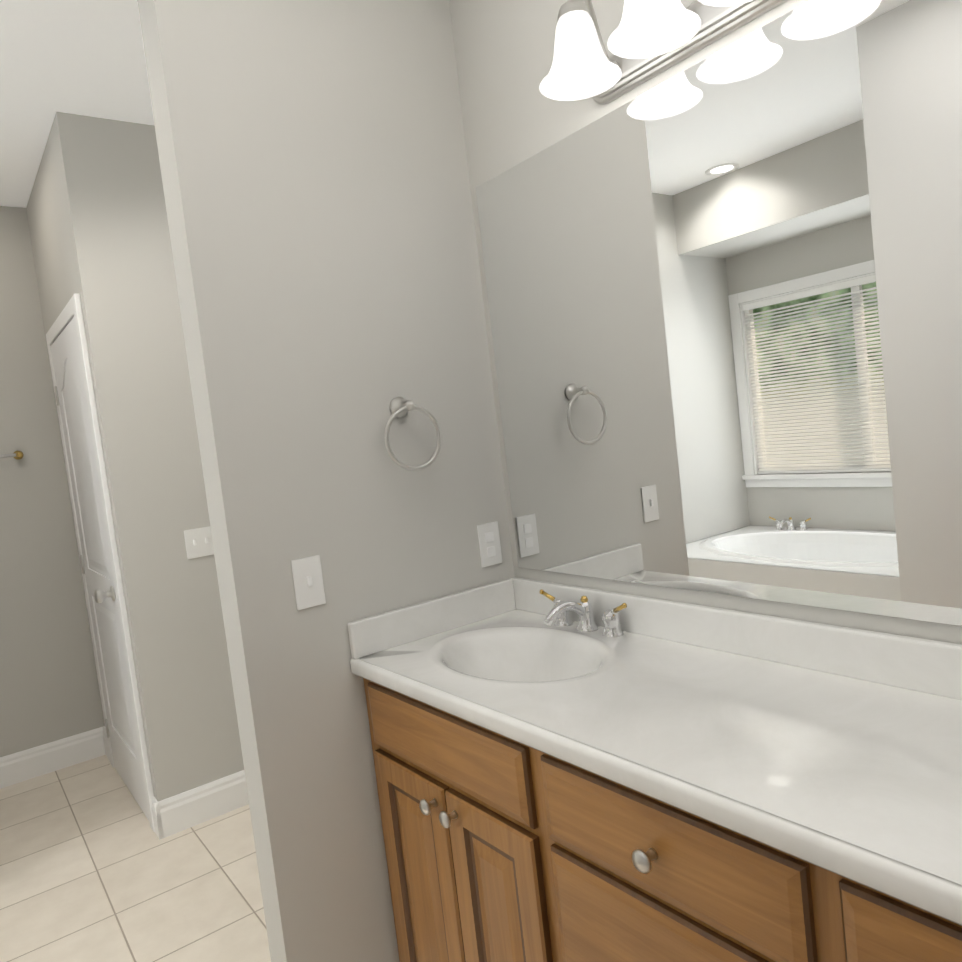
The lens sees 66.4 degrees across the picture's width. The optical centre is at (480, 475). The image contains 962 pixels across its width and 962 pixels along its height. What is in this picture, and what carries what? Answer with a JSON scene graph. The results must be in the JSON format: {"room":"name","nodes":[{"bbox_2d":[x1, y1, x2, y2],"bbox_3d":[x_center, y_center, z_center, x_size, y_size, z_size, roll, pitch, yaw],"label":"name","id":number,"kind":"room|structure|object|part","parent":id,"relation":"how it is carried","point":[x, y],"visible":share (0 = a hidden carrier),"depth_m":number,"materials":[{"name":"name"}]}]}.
{"room":"bathroom","nodes":[
{"label":"bathroom","id":0,"kind":"room"},
{"bbox_2d":[0,206,103,756],"bbox_3d":[-2.926,0.195,3.079,2.110,2.740,0.100,-9,5,-36],"label":"wall","id":1,"kind":"structure","parent":0,"point":[49,689],"depth_m":3.57,"materials":[{"name":"grey paint"}]},
{"bbox_2d":[0,451,23,459],"bbox_3d":[-2.402,-0.065,3.361,0.539,0.044,0.076,-9,5,-36],"label":"towel rail","id":2,"kind":"object","parent":1,"relation":"attached to","point":[17,455],"visible":1,"depth_m":3.48,"materials":[{"name":"gold metal"}]},
{"bbox_3d":[-2.390,-0.065,3.344,0.495,0.016,0.016,-9,5,-36],"label":"rod","id":3,"kind":"part","parent":2,"relation":"part of","materials":[{"name":"white plastic"}]},
{"bbox_2d":[0,727,105,788],"bbox_3d":[-2.260,1.404,3.475,0.895,0.140,0.016,-9,5,-36],"label":"baseboard","id":4,"kind":"structure","parent":1,"relation":"attached to","point":[30,763],"depth_m":3.59,"materials":[{"name":"white wood"}]},
{"bbox_2d":[0,0,153,207],"bbox_3d":[-1.455,-1.254,1.025,3.600,0.060,5.400,-9,5,-36],"label":"ceiling","id":5,"kind":"structure","parent":0,"point":[83,57],"depth_m":2.42,"materials":[{"name":"white paint"}]},
{"bbox_2d":[26,111,184,801],"bbox_3d":[-1.710,0.042,3.278,0.100,2.740,1.230,-9,5,-36],"label":"wall","id":6,"kind":"structure","parent":0,"point":[63,210],"depth_m":2.79,"materials":[{"name":"grey paint"}]},
{"bbox_2d":[46,294,154,831],"bbox_3d":[-1.660,0.367,3.179,0.020,2.098,0.898,-9,5,-36],"label":"door frame","id":7,"kind":"structure","parent":6,"relation":"attached to","point":[71,309],"depth_m":2.84,"materials":[{"name":"white wood"}]},
{"bbox_2d":[51,317,149,821],"bbox_3d":[-1.685,0.401,3.164,0.082,2.022,0.768,-9,5,-36],"label":"hall door","id":8,"kind":"structure","parent":6,"relation":"in","point":[71,400],"depth_m":3.15,"materials":[{"name":"white wood"}]},
{"bbox_3d":[-1.491,0.475,2.909,0.069,0.064,0.064,-9,5,-36],"label":"knob","id":9,"kind":"part","parent":8,"relation":"part of","materials":[{"name":"silver metal"}]},
{"bbox_2d":[103,726,109,760],"bbox_3d":[-1.864,1.346,3.673,0.016,0.140,0.170,-9,5,-36],"label":"baseboard","id":10,"kind":"structure","parent":6,"relation":"attached to","point":[105,744],"depth_m":3.68,"materials":[{"name":"white wood"}]},
{"bbox_2d":[151,797,162,837],"bbox_3d":[-1.257,1.329,2.851,0.016,0.140,0.078,-9,5,-36],"label":"baseboard","id":11,"kind":"structure","parent":6,"relation":"attached to","point":[154,800],"depth_m":2.84,"materials":[{"name":"white wood"}]},
{"bbox_2d":[0,755,270,961],"bbox_3d":[-1.136,1.522,1.204,3.600,0.060,5.400,-9,5,-36],"label":"floor","id":12,"kind":"structure","parent":0,"point":[93,868],"depth_m":2.57,"materials":[{"name":"tile"}]},
{"bbox_2d":[347,577,961,961],"bbox_3d":[0.502,0.800,1.154,0.538,1.005,1.904,-9,5,-36],"label":"bathroom vanity","id":13,"kind":"object","parent":12,"relation":"on","point":[566,773],"visible":1,"depth_m":1.21,"materials":[{"name":"brown wood"}]},
{"bbox_3d":[-0.108,0.684,1.523,0.033,0.033,0.033,-9,5,-36],"label":"knob","id":14,"kind":"part","parent":13,"relation":"part of","materials":[{"name":"silver metal"}]},
{"bbox_3d":[-0.124,0.964,1.645,0.024,0.640,0.288,-9,5,-36],"label":"door","id":15,"kind":"part","parent":13,"relation":"part of","materials":[{"name":"brown wood"}]},
{"bbox_3d":[-0.064,0.683,1.466,0.033,0.033,0.033,-9,5,-36],"label":"knob","id":16,"kind":"part","parent":13,"relation":"part of","materials":[{"name":"silver metal"}]},
{"bbox_3d":[0.050,0.958,1.419,0.023,0.640,0.268,-9,5,-36],"label":"door","id":17,"kind":"part","parent":13,"relation":"part of","materials":[{"name":"brown wood"}]},
{"bbox_2d":[543,597,623,637],"bbox_3d":[0.209,0.335,1.724,0.156,0.081,0.212,-9,5,-36],"label":"faucet","id":18,"kind":"object","parent":13,"relation":"on","point":[576,617],"depth_m":1.74,"materials":[{"name":"silver metal"}]},
{"bbox_3d":[0.235,0.547,1.049,0.032,0.033,0.033,-9,5,-36],"label":"knob","id":19,"kind":"part","parent":13,"relation":"part of","materials":[{"name":"silver metal"}]},
{"bbox_3d":[0.252,0.545,1.068,0.026,0.146,0.470,-9,5,-36],"label":"drawer","id":20,"kind":"part","parent":13,"relation":"part of","materials":[{"name":"brown wood"}]},
{"bbox_3d":[0.281,0.792,1.084,0.026,0.327,0.470,-9,5,-36],"label":"drawer","id":21,"kind":"part","parent":13,"relation":"part of","materials":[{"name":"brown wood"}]},
{"bbox_2d":[87,116,243,790],"bbox_3d":[-1.084,-0.014,3.039,0.630,2.740,0.100,-9,5,-36],"label":"wall","id":22,"kind":"structure","parent":0,"point":[126,161],"depth_m":2.87,"materials":[{"name":"grey paint"}]},
{"bbox_2d":[184,526,213,558],"bbox_3d":[-1.119,0.269,2.937,0.116,0.115,0.013,-9,5,-36],"label":"light switch","id":23,"kind":"object","parent":22,"relation":"attached to","point":[198,542],"visible":0.79,"depth_m":2.93,"materials":[{"name":"white plastic"}]},
{"bbox_2d":[154,770,248,839],"bbox_3d":[-0.948,1.281,3.042,0.746,0.140,0.016,-9,5,-36],"label":"baseboard","id":24,"kind":"structure","parent":22,"relation":"attached to","point":[185,810],"depth_m":2.92,"materials":[{"name":"white wood"}]},
{"bbox_2d":[137,0,514,961],"bbox_3d":[-0.288,-0.029,1.849,0.765,2.740,0.120,-9,5,-36],"label":"wall","id":25,"kind":"structure","parent":0,"point":[319,206],"depth_m":1.72,"materials":[{"name":"grey paint"}]},
{"bbox_2d":[291,555,325,609],"bbox_3d":[-0.393,0.246,1.683,0.070,0.115,0.013,-9,5,-36],"label":"switch","id":26,"kind":"object","parent":25,"relation":"attached to","point":[308,582],"visible":1,"depth_m":1.68,"materials":[{"name":"white plastic"}]},
{"bbox_2d":[384,397,440,470],"bbox_3d":[-0.179,-0.103,1.815,0.161,0.185,0.066,-9,5,-36],"label":"towel ring","id":27,"kind":"object","parent":25,"relation":"attached to","point":[400,407],"visible":1,"depth_m":1.81,"materials":[{"name":"silver metal"}]},
{"bbox_2d":[477,521,501,567],"bbox_3d":[0.025,0.188,1.996,0.070,0.115,0.007,-9,5,-36],"label":"outlet","id":28,"kind":"object","parent":25,"relation":"attached to","point":[489,544],"visible":1,"depth_m":1.99,"materials":[{"name":"white plastic"}]},
{"bbox_2d":[449,0,961,644],"bbox_3d":[0.237,-0.090,1.860,0.100,2.740,3.570,-9,5,-36],"label":"wall","id":29,"kind":"structure","parent":0,"point":[513,116],"depth_m":1.76,"materials":[{"name":"grey paint"}]},
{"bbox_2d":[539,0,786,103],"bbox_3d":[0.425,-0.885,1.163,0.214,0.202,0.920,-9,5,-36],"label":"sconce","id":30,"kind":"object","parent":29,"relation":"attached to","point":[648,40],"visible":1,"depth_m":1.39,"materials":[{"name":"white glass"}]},
{"bbox_2d":[476,0,961,625],"bbox_3d":[0.593,-0.271,1.249,0.005,1.025,1.840,-9,5,-36],"label":"mirror","id":31,"kind":"object","parent":29,"relation":"attached to","point":[724,292],"visible":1,"depth_m":1.35,"materials":[{"name":"clear glass"}]}
]}

